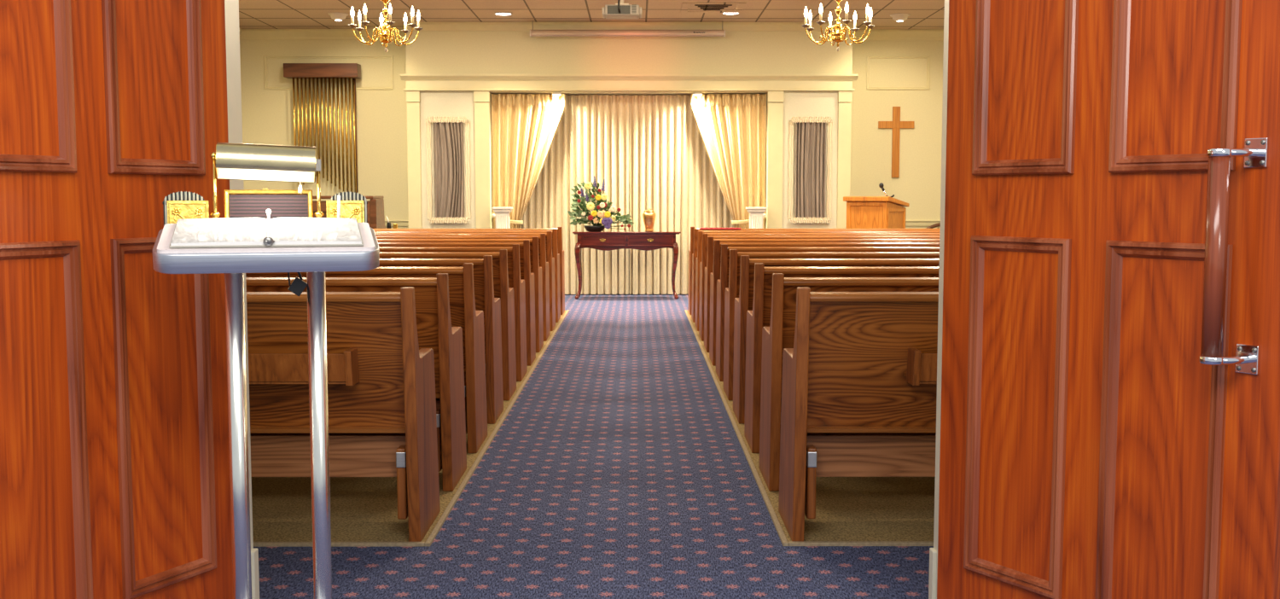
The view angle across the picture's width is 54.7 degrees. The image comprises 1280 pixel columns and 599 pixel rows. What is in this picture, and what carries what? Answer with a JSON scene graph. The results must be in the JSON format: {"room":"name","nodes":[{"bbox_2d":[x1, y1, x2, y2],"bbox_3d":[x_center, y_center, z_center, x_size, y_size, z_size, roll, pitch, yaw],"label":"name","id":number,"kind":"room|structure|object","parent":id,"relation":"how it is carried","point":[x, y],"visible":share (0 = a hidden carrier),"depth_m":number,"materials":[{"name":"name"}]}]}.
{"room":"funeral home chapel","nodes":[
{"label":"funeral home chapel","id":0,"kind":"room"},
{"bbox_2d":[418,90,493,228],"bbox_3d":[-2.297,-1.358,15.309,0.990,2.600,0.750,0,5,0],"label":"wall","id":1,"kind":"structure","parent":0,"point":[490,102],"depth_m":14.97,"materials":[{"name":"beige paint"}]},
{"bbox_2d":[406,90,421,228],"bbox_3d":[-2.714,-1.262,14.908,0.163,2.475,0.062,0,5,0],"label":"trim","id":2,"kind":"structure","parent":1,"relation":"attached to","point":[413,97],"depth_m":14.85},
{"bbox_2d":[419,91,476,228],"bbox_3d":[-2.309,-1.264,14.933,0.655,2.475,0.015,0,5,0],"label":"wall panel","id":3,"kind":"object","parent":1,"relation":"attached to","point":[441,104],"visible":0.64,"depth_m":14.87,"materials":[{"name":"beige paint"}]},
{"bbox_2d":[473,90,491,228],"bbox_3d":[-1.891,-1.262,14.911,0.188,2.475,0.062,0,5,0],"label":"trim","id":4,"kind":"structure","parent":1,"relation":"attached to","point":[481,98],"depth_m":14.85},
{"bbox_2d":[239,40,943,292],"bbox_3d":[-0.138,-1.722,15.585,9.710,3.280,0.150,0,5,0],"label":"wall","id":5,"kind":"structure","parent":0,"point":[267,115],"depth_m":15.46,"materials":[{"name":"beige paint"}]},
{"bbox_2d":[283,63,360,192],"bbox_3d":[-3.918,-1.951,15.355,0.910,1.915,0.250,0,5,0],"label":"door chime","id":6,"kind":"object","parent":5,"relation":"attached to","point":[297,71],"visible":0.88,"depth_m":15.25,"materials":[{"name":"gold metal"}]},
{"bbox_2d":[239,29,405,40],"bbox_3d":[-3.893,-3.281,15.330,2.200,0.130,0.080,0,5,0],"label":"trim","id":7,"kind":"structure","parent":5,"relation":"attached to","point":[247,34],"depth_m":15.32,"materials":[{"name":"beige paint"}]},
{"bbox_2d":[263,55,393,89],"bbox_3d":[-3.873,-2.825,15.399,1.600,0.420,0.018,0,5,0],"label":"trim","id":8,"kind":"structure","parent":5,"relation":"attached to","point":[265,57],"depth_m":15.39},
{"bbox_2d":[384,220,408,226],"bbox_3d":[-3.893,-0.956,15.546,2.200,0.080,0.035,0,5,0],"label":"trim","id":9,"kind":"structure","parent":5,"relation":"attached to","point":[400,223],"depth_m":15.55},
{"bbox_2d":[878,106,914,177],"bbox_3d":[3.202,-1.969,15.483,0.450,0.880,0.031,0,5,0],"label":"cross","id":10,"kind":"object","parent":5,"relation":"attached to","point":[896,124],"visible":1,"depth_m":15.46,"materials":[{"name":"brown wood"}]},
{"bbox_2d":[852,29,943,40],"bbox_3d":[3.625,-3.283,15.350,2.185,0.130,0.080,0,5,0],"label":"trim","id":11,"kind":"structure","parent":5,"relation":"attached to","point":[875,34],"depth_m":15.34,"materials":[{"name":"beige paint"}]},
{"bbox_2d":[866,55,930,89],"bbox_3d":[3.220,-2.827,15.418,0.785,0.420,0.018,0,5,0],"label":"trim","id":12,"kind":"structure","parent":5,"relation":"attached to","point":[928,57],"depth_m":15.41,"materials":[{"name":"beige paint"}]},
{"bbox_2d":[905,220,940,226],"bbox_3d":[3.624,-0.958,15.567,2.185,0.080,0.035,0,5,0],"label":"trim","id":13,"kind":"structure","parent":5,"relation":"attached to","point":[908,223],"depth_m":15.57,"materials":[{"name":"beige paint"}]},
{"bbox_2d":[238,0,944,29],"bbox_3d":[-0.122,-2.916,9.575,10.010,0.100,12.830,0,5,0],"label":"ceiling","id":14,"kind":"structure","parent":0,"point":[253,14],"depth_m":13.78,"materials":[{"name":"tile"}]},
{"bbox_2d":[327,11,348,21],"bbox_3d":[-3.419,-3.199,14.023,0.230,0.076,0.228,0,5,0],"label":"ceiling spotlight","id":15,"kind":"object","parent":14,"relation":"attached to","point":[337,16],"visible":1,"depth_m":13.96,"materials":[{"name":"white plastic"}]},
{"bbox_2d":[348,0,423,52],"bbox_3d":[-1.921,-2.359,9.331,0.522,0.975,0.522,0,5,3],"label":"chandelier","id":16,"kind":"object","parent":14,"relation":"hanging from","point":[386,36],"visible":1,"depth_m":9.33,"materials":[{"name":"gold metal"}]},
{"bbox_2d":[494,11,512,15],"bbox_3d":[-1.544,-3.227,13.976,0.208,0.011,0.208,0,5,0],"label":"recessed light","id":17,"kind":"object","parent":14,"relation":"in","point":[497,13],"visible":1,"depth_m":13.96,"materials":[{"name":"white glass"}]},
{"bbox_2d":[602,0,641,18],"bbox_3d":[-0.158,-2.738,10.928,0.350,0.480,0.315,0,5,0],"label":"projector","id":18,"kind":"object","parent":14,"relation":"hanging from","point":[621,10],"visible":1,"depth_m":10.83,"materials":[{"name":"plastic"}]},
{"bbox_2d":[631,4,636,12],"bbox_3d":[-0.052,-2.543,10.825,0.040,0.072,0.005,0,5,0],"label":"vent","id":19,"kind":"object","parent":18,"relation":"attached to","point":[633,6],"depth_m":10.82,"materials":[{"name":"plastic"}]},
{"bbox_2d":[529,20,725,38],"bbox_3d":[-0.146,-3.182,14.581,2.300,0.204,0.095,0,5,0],"label":"projector screen","id":20,"kind":"object","parent":14,"relation":"hanging from","point":[532,32],"visible":1,"depth_m":14.54,"materials":[{"name":"metal"}]},
{"bbox_2d":[680,2,745,12],"bbox_3d":[0.792,-3.191,13.534,0.680,0.012,0.680,0,5,0],"label":"ceiling vent","id":21,"kind":"object","parent":14,"relation":"in","point":[685,6],"visible":1,"depth_m":13.45,"materials":[{"name":"metal"}]},
{"bbox_2d":[721,12,739,14],"bbox_3d":[1.021,-3.222,13.913,0.208,0.011,0.208,0,5,0],"label":"recessed light","id":22,"kind":"object","parent":14,"relation":"in","point":[722,13],"visible":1,"depth_m":13.90,"materials":[{"name":"white glass"}]},
{"bbox_2d":[801,0,874,51],"bbox_3d":[1.484,-2.346,9.241,0.522,0.975,0.522,1,5,17],"label":"chandelier","id":23,"kind":"object","parent":14,"relation":"hanging from","point":[838,36],"visible":1,"depth_m":9.24,"materials":[{"name":"gold metal"}]},
{"bbox_2d":[890,12,910,22],"bbox_3d":[2.961,-3.205,14.091,0.230,0.076,0.228,0,5,0],"label":"ceiling spotlight","id":24,"kind":"object","parent":14,"relation":"attached to","point":[897,17],"visible":1,"depth_m":14.03,"materials":[{"name":"white plastic"}]},
{"bbox_2d":[251,292,935,598],"bbox_3d":[-0.115,0.651,7.430,10.310,0.106,17.700,0,5,0],"label":"floor","id":25,"kind":"structure","parent":0,"point":[619,468],"depth_m":4.82,"materials":[{"name":"blue carpet"}]},
{"bbox_2d":[152,142,379,598],"bbox_3d":[-0.789,0.331,2.669,0.444,1.337,0.360,-1,5,-16],"label":"stand","id":26,"kind":"object","parent":25,"relation":"on","point":[233,161],"visible":0.91,"depth_m":2.65,"materials":[{"name":"metal"}]},
{"bbox_2d":[162,191,209,226],"bbox_3d":[-0.991,-0.195,2.702,0.094,0.084,0.035,-1,5,-16],"label":"card holder","id":27,"kind":"object","parent":26,"relation":"on","point":[181,205],"visible":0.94,"depth_m":2.69,"materials":[{"name":"gold metal"}]},
{"bbox_2d":[168,209,363,248],"bbox_3d":[-0.778,-0.151,2.591,0.376,0.075,0.218,-1,5,-16],"label":"book","id":28,"kind":"object","parent":26,"relation":"on","point":[224,232],"visible":1,"depth_m":2.57,"materials":[{"name":"paper"}]},
{"bbox_2d":[152,222,379,273],"bbox_3d":[-0.780,-0.111,2.600,0.472,0.096,0.332,0,5,0],"label":"tray","id":29,"kind":"object","parent":26,"relation":"on","point":[165,259],"depth_m":2.50,"materials":[{"name":"metal"}]},
{"bbox_2d":[209,142,324,218],"bbox_3d":[-0.823,-0.226,2.723,0.231,0.237,0.136,0,5,0],"label":"lamp","id":30,"kind":"object","parent":26,"relation":"attached to","point":[233,161],"depth_m":2.73,"materials":[{"name":"gold metal"}]},
{"bbox_2d":[337,195,340,217],"bbox_3d":[-0.672,-0.194,2.755,0.024,0.076,0.023,-1,5,-16],"label":"pen","id":31,"kind":"object","parent":26,"relation":"on","point":[338,196],"visible":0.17,"depth_m":2.75,"materials":[{"name":"plastic"}]},
{"bbox_2d":[325,191,367,222],"bbox_3d":[-0.662,-0.203,2.797,0.091,0.084,0.035,-1,5,-16],"label":"card holder","id":32,"kind":"object","parent":26,"relation":"on","point":[352,205],"visible":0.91,"depth_m":2.79,"materials":[{"name":"gold metal"}]},
{"bbox_2d":[253,541,424,546],"bbox_3d":[-2.858,0.862,4.330,4.208,0.022,0.022,0,5,0],"label":"trim","id":33,"kind":"structure","parent":25,"relation":"on","point":[255,544],"depth_m":4.32,"materials":[{"name":"wood"}]},
{"bbox_2d":[246,286,440,541],"bbox_3d":[-2.520,0.391,4.470,3.500,0.905,0.526,0,5,0],"label":"pew","id":34,"kind":"object","parent":25,"relation":"on","point":[382,422],"visible":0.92,"depth_m":4.33,"materials":[{"name":"brown wood"}]},
{"bbox_2d":[312,195,386,228],"bbox_3d":[-3.578,-0.549,13.888,1.420,1.225,0.750,0,5,0],"label":"pipe organ","id":35,"kind":"object","parent":25,"relation":"on","point":[375,205],"visible":0.12,"depth_m":13.51,"materials":[{"name":"brown wood"}]},
{"bbox_2d":[245,273,466,491],"bbox_3d":[-2.522,0.328,5.228,3.500,0.905,0.526,0,5,0],"label":"pew","id":36,"kind":"object","parent":25,"relation":"on","point":[435,331],"visible":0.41,"depth_m":5.04,"materials":[{"name":"brown wood"}]},
{"bbox_2d":[245,262,487,453],"bbox_3d":[-2.524,0.265,5.986,3.500,0.905,0.526,0,5,0],"label":"pew","id":37,"kind":"object","parent":25,"relation":"on","point":[463,314],"visible":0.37,"depth_m":5.79,"materials":[{"name":"brown wood"}]},
{"bbox_2d":[378,255,503,424],"bbox_3d":[-2.526,0.201,6.744,3.500,0.905,0.526,0,5,0],"label":"pew","id":38,"kind":"object","parent":25,"relation":"on","point":[485,301],"visible":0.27,"depth_m":6.55,"materials":[{"name":"brown wood"}]},
{"bbox_2d":[379,249,516,400],"bbox_3d":[-2.529,0.138,7.502,3.500,0.905,0.526,0,5,0],"label":"pew","id":39,"kind":"object","parent":25,"relation":"on","point":[502,290],"visible":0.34,"depth_m":7.30,"materials":[{"name":"brown wood"}]},
{"bbox_2d":[378,244,527,381],"bbox_3d":[-2.531,0.075,8.260,3.500,0.905,0.526,0,5,0],"label":"pew","id":40,"kind":"object","parent":25,"relation":"on","point":[514,266],"visible":0.17,"depth_m":8.05,"materials":[{"name":"brown wood"}]},
{"bbox_2d":[378,239,535,366],"bbox_3d":[-2.533,0.012,9.017,3.500,0.905,0.526,0,5,0],"label":"pew","id":41,"kind":"object","parent":25,"relation":"on","point":[526,274],"visible":0.11,"depth_m":8.79,"materials":[{"name":"brown wood"}]},
{"bbox_2d":[377,236,543,352],"bbox_3d":[-2.535,-0.052,9.775,3.500,0.905,0.526,0,5,0],"label":"pew","id":42,"kind":"object","parent":25,"relation":"on","point":[534,262],"visible":0.16,"depth_m":9.54,"materials":[{"name":"brown wood"}]},
{"bbox_2d":[375,233,550,341],"bbox_3d":[-2.537,-0.115,10.533,3.500,0.905,0.526,0,5,0],"label":"pew","id":43,"kind":"object","parent":25,"relation":"on","point":[542,250],"visible":0.1,"depth_m":10.30,"materials":[{"name":"brown wood"}]},
{"bbox_2d":[375,231,555,331],"bbox_3d":[-2.539,-0.178,11.291,3.500,0.905,0.526,0,5,0],"label":"pew","id":44,"kind":"object","parent":25,"relation":"on","point":[549,235],"visible":0.14,"depth_m":11.05,"materials":[{"name":"brown wood"}]},
{"bbox_2d":[374,228,560,322],"bbox_3d":[-2.541,-0.241,12.049,3.500,0.905,0.526,0,5,0],"label":"pew","id":45,"kind":"object","parent":25,"relation":"on","point":[555,253],"visible":0.12,"depth_m":11.81,"materials":[{"name":"brown wood"}]},
{"bbox_2d":[373,226,564,314],"bbox_3d":[-2.543,-0.305,12.807,3.500,0.905,0.526,0,5,0],"label":"pew","id":46,"kind":"object","parent":25,"relation":"on","point":[560,250],"visible":0.16,"depth_m":12.56,"materials":[{"name":"brown wood"}]},
{"bbox_2d":[424,309,569,546],"bbox_3d":[-0.756,0.492,8.764,0.020,0.022,8.910,0,5,0],"label":"trim","id":47,"kind":"structure","parent":25,"relation":"on","point":[456,497],"depth_m":5.77,"materials":[{"name":"wood"}]},
{"bbox_2d":[491,207,512,228],"bbox_3d":[-1.641,-0.559,14.820,0.230,1.090,0.230,0,5,0],"label":"pedestal","id":48,"kind":"object","parent":25,"relation":"on","point":[502,213],"visible":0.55,"depth_m":14.71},
{"bbox_2d":[572,231,680,299],"bbox_3d":[-0.159,-0.417,14.869,1.280,0.801,0.386,0,5,0],"label":"console table","id":49,"kind":"object","parent":25,"relation":"on","point":[604,241],"visible":1,"depth_m":14.68,"materials":[{"name":"brown wood"}]},
{"bbox_2d":[583,225,605,231],"bbox_3d":[-0.541,-0.850,14.809,0.264,0.070,0.264,0,5,0],"label":"bowl","id":50,"kind":"object","parent":49,"relation":"on","point":[589,228],"depth_m":14.72,"materials":[{"name":"black ceramic"}]},
{"bbox_2d":[567,175,634,231],"bbox_3d":[-0.467,-1.142,14.770,0.792,0.660,0.294,0,5,0],"label":"flower arrangement","id":51,"kind":"object","parent":49,"relation":"on","point":[578,201],"visible":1,"depth_m":14.73,"materials":[{"name":"multicoloured plant"}]},
{"bbox_2d":[642,208,655,231],"bbox_3d":[0.109,-0.955,14.812,0.160,0.280,0.160,0,5,0],"label":"urn","id":52,"kind":"object","parent":49,"relation":"on","point":[648,216],"visible":1,"depth_m":14.76,"materials":[{"name":"gold metal"}]},
{"bbox_2d":[684,309,788,546],"bbox_3d":[0.498,0.492,8.768,0.020,0.022,8.910,0,5,0],"label":"trim","id":53,"kind":"structure","parent":25,"relation":"on","point":[770,508],"depth_m":5.78,"materials":[{"name":"wood"}]},
{"bbox_2d":[745,207,767,228],"bbox_3d":[1.389,-0.560,14.829,0.230,1.090,0.230,0,5,0],"label":"pedestal","id":54,"kind":"object","parent":25,"relation":"on","point":[756,214],"visible":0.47,"depth_m":14.72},
{"bbox_2d":[688,226,940,314],"bbox_3d":[2.262,-0.306,12.820,3.500,0.905,0.526,0,5,0],"label":"pew","id":55,"kind":"object","parent":25,"relation":"on","point":[691,251],"visible":0.05,"depth_m":12.57,"materials":[{"name":"brown wood"}]},
{"bbox_2d":[699,227,740,229],"bbox_3d":[0.815,-0.721,12.584,0.420,0.022,0.082,0,5,0],"label":"cloth","id":56,"kind":"object","parent":55,"relation":"on","point":[700,228],"visible":1,"depth_m":12.55,"materials":[{"name":"red fabric"}]},
{"bbox_2d":[691,228,939,322],"bbox_3d":[2.264,-0.242,12.062,3.500,0.905,0.526,0,5,0],"label":"pew","id":57,"kind":"object","parent":25,"relation":"on","point":[695,230],"visible":0.1,"depth_m":11.80,"materials":[{"name":"brown wood"}]},
{"bbox_2d":[694,231,939,331],"bbox_3d":[2.266,-0.179,11.304,3.500,0.905,0.526,0,5,0],"label":"pew","id":58,"kind":"object","parent":25,"relation":"on","point":[698,259],"visible":0.1,"depth_m":11.05,"materials":[{"name":"brown wood"}]},
{"bbox_2d":[698,233,939,341],"bbox_3d":[2.268,-0.116,10.546,3.500,0.905,0.526,0,5,0],"label":"pew","id":59,"kind":"object","parent":25,"relation":"on","point":[704,260],"visible":0.12,"depth_m":10.29,"materials":[{"name":"brown wood"}]},
{"bbox_2d":[704,236,939,352],"bbox_3d":[2.270,-0.053,9.789,3.500,0.905,0.526,0,5,0],"label":"pew","id":60,"kind":"object","parent":25,"relation":"on","point":[709,268],"visible":0.11,"depth_m":9.53,"materials":[{"name":"brown wood"}]},
{"bbox_2d":[709,239,939,365],"bbox_3d":[2.272,0.011,9.031,3.500,0.905,0.526,0,5,0],"label":"pew","id":61,"kind":"object","parent":25,"relation":"on","point":[715,275],"visible":0.13,"depth_m":8.77,"materials":[{"name":"brown wood"}]},
{"bbox_2d":[715,244,939,381],"bbox_3d":[2.274,0.074,8.273,3.500,0.905,0.526,0,5,0],"label":"pew","id":62,"kind":"object","parent":25,"relation":"on","point":[723,282],"visible":0.12,"depth_m":8.02,"materials":[{"name":"brown wood"}]},
{"bbox_2d":[723,249,939,400],"bbox_3d":[2.276,0.137,7.515,3.500,0.905,0.526,0,5,0],"label":"pew","id":63,"kind":"object","parent":25,"relation":"on","point":[732,292],"visible":0.16,"depth_m":7.28,"materials":[{"name":"brown wood"}]},
{"bbox_2d":[733,255,939,424],"bbox_3d":[2.279,0.200,6.757,3.500,0.905,0.526,0,5,0],"label":"pew","id":64,"kind":"object","parent":25,"relation":"on","point":[743,304],"visible":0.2,"depth_m":6.52,"materials":[{"name":"brown wood"}]},
{"bbox_2d":[744,262,939,453],"bbox_3d":[2.281,0.264,5.999,3.500,0.905,0.526,0,5,0],"label":"pew","id":65,"kind":"object","parent":25,"relation":"on","point":[759,317],"visible":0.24,"depth_m":5.77,"materials":[{"name":"brown wood"}]},
{"bbox_2d":[758,273,938,491],"bbox_3d":[2.283,0.327,5.241,3.500,0.905,0.526,0,5,0],"label":"pew","id":66,"kind":"object","parent":25,"relation":"on","point":[780,334],"visible":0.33,"depth_m":5.02,"materials":[{"name":"brown wood"}]},
{"bbox_2d":[778,286,938,541],"bbox_3d":[2.285,0.390,4.484,3.500,0.905,0.526,0,5,0],"label":"pew","id":67,"kind":"object","parent":25,"relation":"on","point":[859,381],"visible":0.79,"depth_m":4.34,"materials":[{"name":"brown wood"}]},
{"bbox_2d":[788,541,933,546],"bbox_3d":[2.634,0.861,4.345,4.228,0.022,0.022,0,5,0],"label":"trim","id":68,"kind":"structure","parent":25,"relation":"on","point":[808,543],"depth_m":4.33,"materials":[{"name":"wood"}]},
{"bbox_2d":[843,196,909,228],"bbox_3d":[2.669,-0.558,14.020,0.550,1.220,0.575,3,6,36],"label":"pulpit","id":69,"kind":"object","parent":25,"relation":"on","point":[862,212],"visible":0.39,"depth_m":13.79,"materials":[{"name":"brown wood"}]},
{"bbox_2d":[878,182,894,197],"bbox_3d":[2.769,-1.218,13.888,0.172,0.182,0.083,0,5,0],"label":"microphone","id":70,"kind":"object","parent":69,"relation":"on","point":[881,185],"visible":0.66,"depth_m":13.88,"materials":[{"name":"black plastic"}]},
{"bbox_2d":[925,222,940,228],"bbox_3d":[3.816,-0.476,14.943,0.722,0.907,0.600,-1,5,-8],"label":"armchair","id":71,"kind":"object","parent":25,"relation":"on","point":[938,224],"visible":0.06,"depth_m":15.11,"materials":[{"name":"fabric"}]},
{"bbox_3d":[-2.880,-0.405,14.539,0.310,0.830,0.310,0,5,0],"label":"side table","id":72,"kind":"object","parent":25,"relation":"on","visible":0},
{"bbox_2d":[386,216,391,228],"bbox_3d":[-2.935,-0.899,14.467,0.052,0.166,0.052,-4,6,-37],"label":"pen holder","id":73,"kind":"object","parent":72,"relation":"on","point":[388,224],"visible":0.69,"depth_m":14.46,"materials":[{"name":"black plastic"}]},
{"bbox_2d":[386,222,391,228],"bbox_3d":[-2.935,-0.859,14.471,0.052,0.085,0.052,0,5,0],"label":"cup","id":74,"kind":"object","parent":73,"relation":"on","point":[388,225],"depth_m":14.45,"materials":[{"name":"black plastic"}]},
{"bbox_2d":[393,223,397,228],"bbox_3d":[-2.860,-0.851,14.472,0.050,0.070,0.030,0,5,0],"label":"box","id":75,"kind":"object","parent":72,"relation":"on","point":[395,225],"visible":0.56,"depth_m":14.46,"materials":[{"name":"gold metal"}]},
{"bbox_2d":[405,30,852,223],"bbox_3d":[-0.130,-2.139,15.205,5.325,2.386,0.839,0,5,0],"label":"wall","id":76,"kind":"structure","parent":0,"point":[433,52],"depth_m":14.77,"materials":[{"name":"beige paint"}]},
{"bbox_2d":[491,93,565,228],"bbox_3d":[-1.347,-1.269,15.026,0.892,2.430,0.176,0,5,0],"label":"drape","id":77,"kind":"object","parent":76,"relation":"hanging from","point":[524,127],"visible":0.76,"depth_m":15.00,"materials":[{"name":"beige fabric"}]},
{"bbox_2d":[552,92,561,95],"bbox_3d":[-1.001,-2.473,14.863,0.110,0.034,0.110,0,5,0],"label":"spotlight","id":78,"kind":"object","parent":76,"relation":"attached to","point":[553,93],"visible":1,"depth_m":14.82,"materials":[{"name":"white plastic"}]},
{"bbox_2d":[403,80,855,91],"bbox_3d":[-0.129,-2.555,14.771,5.385,0.125,0.035,0,5,0],"label":"trim","id":79,"kind":"structure","parent":76,"relation":"attached to","point":[582,85],"depth_m":14.77,"materials":[{"name":"beige paint"}]},
{"bbox_2d":[400,74,858,80],"bbox_3d":[-0.129,-2.649,14.738,5.445,0.068,0.085,0,5,0],"label":"trim","id":80,"kind":"structure","parent":76,"relation":"attached to","point":[404,77],"depth_m":14.72,"materials":[{"name":"beige paint"}]},
{"bbox_2d":[406,22,853,30],"bbox_3d":[-0.129,-3.244,14.701,5.325,0.100,0.060,0,5,0],"label":"trim","id":81,"kind":"structure","parent":76,"relation":"attached to","point":[426,26],"depth_m":14.68,"materials":[{"name":"beige paint"}]},
{"bbox_2d":[692,92,702,95],"bbox_3d":[0.694,-2.473,14.868,0.110,0.034,0.110,0,5,0],"label":"spotlight","id":82,"kind":"object","parent":76,"relation":"attached to","point":[694,93],"visible":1,"depth_m":14.83,"materials":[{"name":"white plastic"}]},
{"bbox_2d":[690,93,766,228],"bbox_3d":[1.069,-1.270,15.033,0.912,2.430,0.176,0,5,0],"label":"drape","id":83,"kind":"object","parent":76,"relation":"hanging from","point":[732,128],"visible":0.84,"depth_m":15.01,"materials":[{"name":"beige fabric"}]},
{"bbox_3d":[-0.135,-2.505,15.199,3.315,0.018,0.018,0,5,0],"label":"curtain rod","id":84,"kind":"object","parent":76,"relation":"attached to","visible":0},
{"bbox_2d":[521,94,628,294],"bbox_3d":[-0.946,-1.286,15.244,1.627,2.443,0.105,0,5,0],"label":"curtain","id":85,"kind":"object","parent":84,"relation":"hanging from","point":[591,138],"visible":0.59,"depth_m":15.22,"materials":[{"name":"beige fabric"}]},
{"bbox_2d":[628,94,733,294],"bbox_3d":[0.687,-1.286,15.249,1.637,2.443,0.105,0,5,0],"label":"curtain","id":86,"kind":"object","parent":84,"relation":"hanging from","point":[672,173],"visible":0.64,"depth_m":15.23,"materials":[{"name":"beige fabric"}]},
{"bbox_2d":[764,93,838,228],"bbox_3d":[2.033,-1.359,15.321,1.000,2.600,0.750,0,5,0],"label":"wall","id":87,"kind":"structure","parent":0,"point":[766,93],"depth_m":14.97,"materials":[{"name":"beige paint"}]},
{"bbox_2d":[766,91,783,228],"bbox_3d":[1.624,-1.263,14.920,0.188,2.475,0.062,0,5,0],"label":"trim","id":88,"kind":"structure","parent":87,"relation":"attached to","point":[775,99],"depth_m":14.86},
{"bbox_2d":[781,91,837,228],"bbox_3d":[2.046,-1.265,14.945,0.665,2.475,0.015,0,5,0],"label":"wall panel","id":89,"kind":"object","parent":87,"relation":"attached to","point":[797,104],"visible":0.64,"depth_m":14.88,"materials":[{"name":"beige paint"}]},
{"bbox_2d":[836,91,852,228],"bbox_3d":[2.456,-1.263,14.922,0.163,2.475,0.062,0,5,0],"label":"trim","id":90,"kind":"structure","parent":87,"relation":"attached to","point":[845,98],"depth_m":14.86,"materials":[{"name":"beige paint"}]},
{"bbox_3d":[-0.104,-0.693,3.248,10.310,3.280,0.150,0,5,0],"label":"wall","id":91,"kind":"structure","parent":0,"visible":0},
{"bbox_2d":[0,0,232,598],"bbox_3d":[-1.273,-0.071,2.796,0.074,2.093,0.925,2,5,26],"label":"door","id":92,"kind":"structure","parent":91,"relation":"in","point":[114,456],"depth_m":2.85,"materials":[{"name":"brown wood"}]},
{"bbox_2d":[224,0,259,598],"bbox_3d":[-1.112,-0.135,3.301,0.092,2.160,0.177,0,5,0],"label":"door frame","id":93,"kind":"structure","parent":91,"relation":"attached to","point":[232,27],"depth_m":3.31,"materials":[{"name":"paint"}]},
{"bbox_2d":[928,0,948,598],"bbox_3d":[0.855,-0.135,3.306,0.090,2.160,0.177,0,5,0],"label":"door frame","id":94,"kind":"structure","parent":91,"relation":"attached to","point":[933,551],"depth_m":3.37,"materials":[{"name":"paint"}]},
{"bbox_2d":[936,0,1279,598],"bbox_3d":[1.008,-0.072,2.802,0.153,2.093,0.926,-3,6,-31],"label":"door","id":95,"kind":"structure","parent":91,"relation":"in","point":[1110,410],"depth_m":2.76,"materials":[{"name":"brown wood"}]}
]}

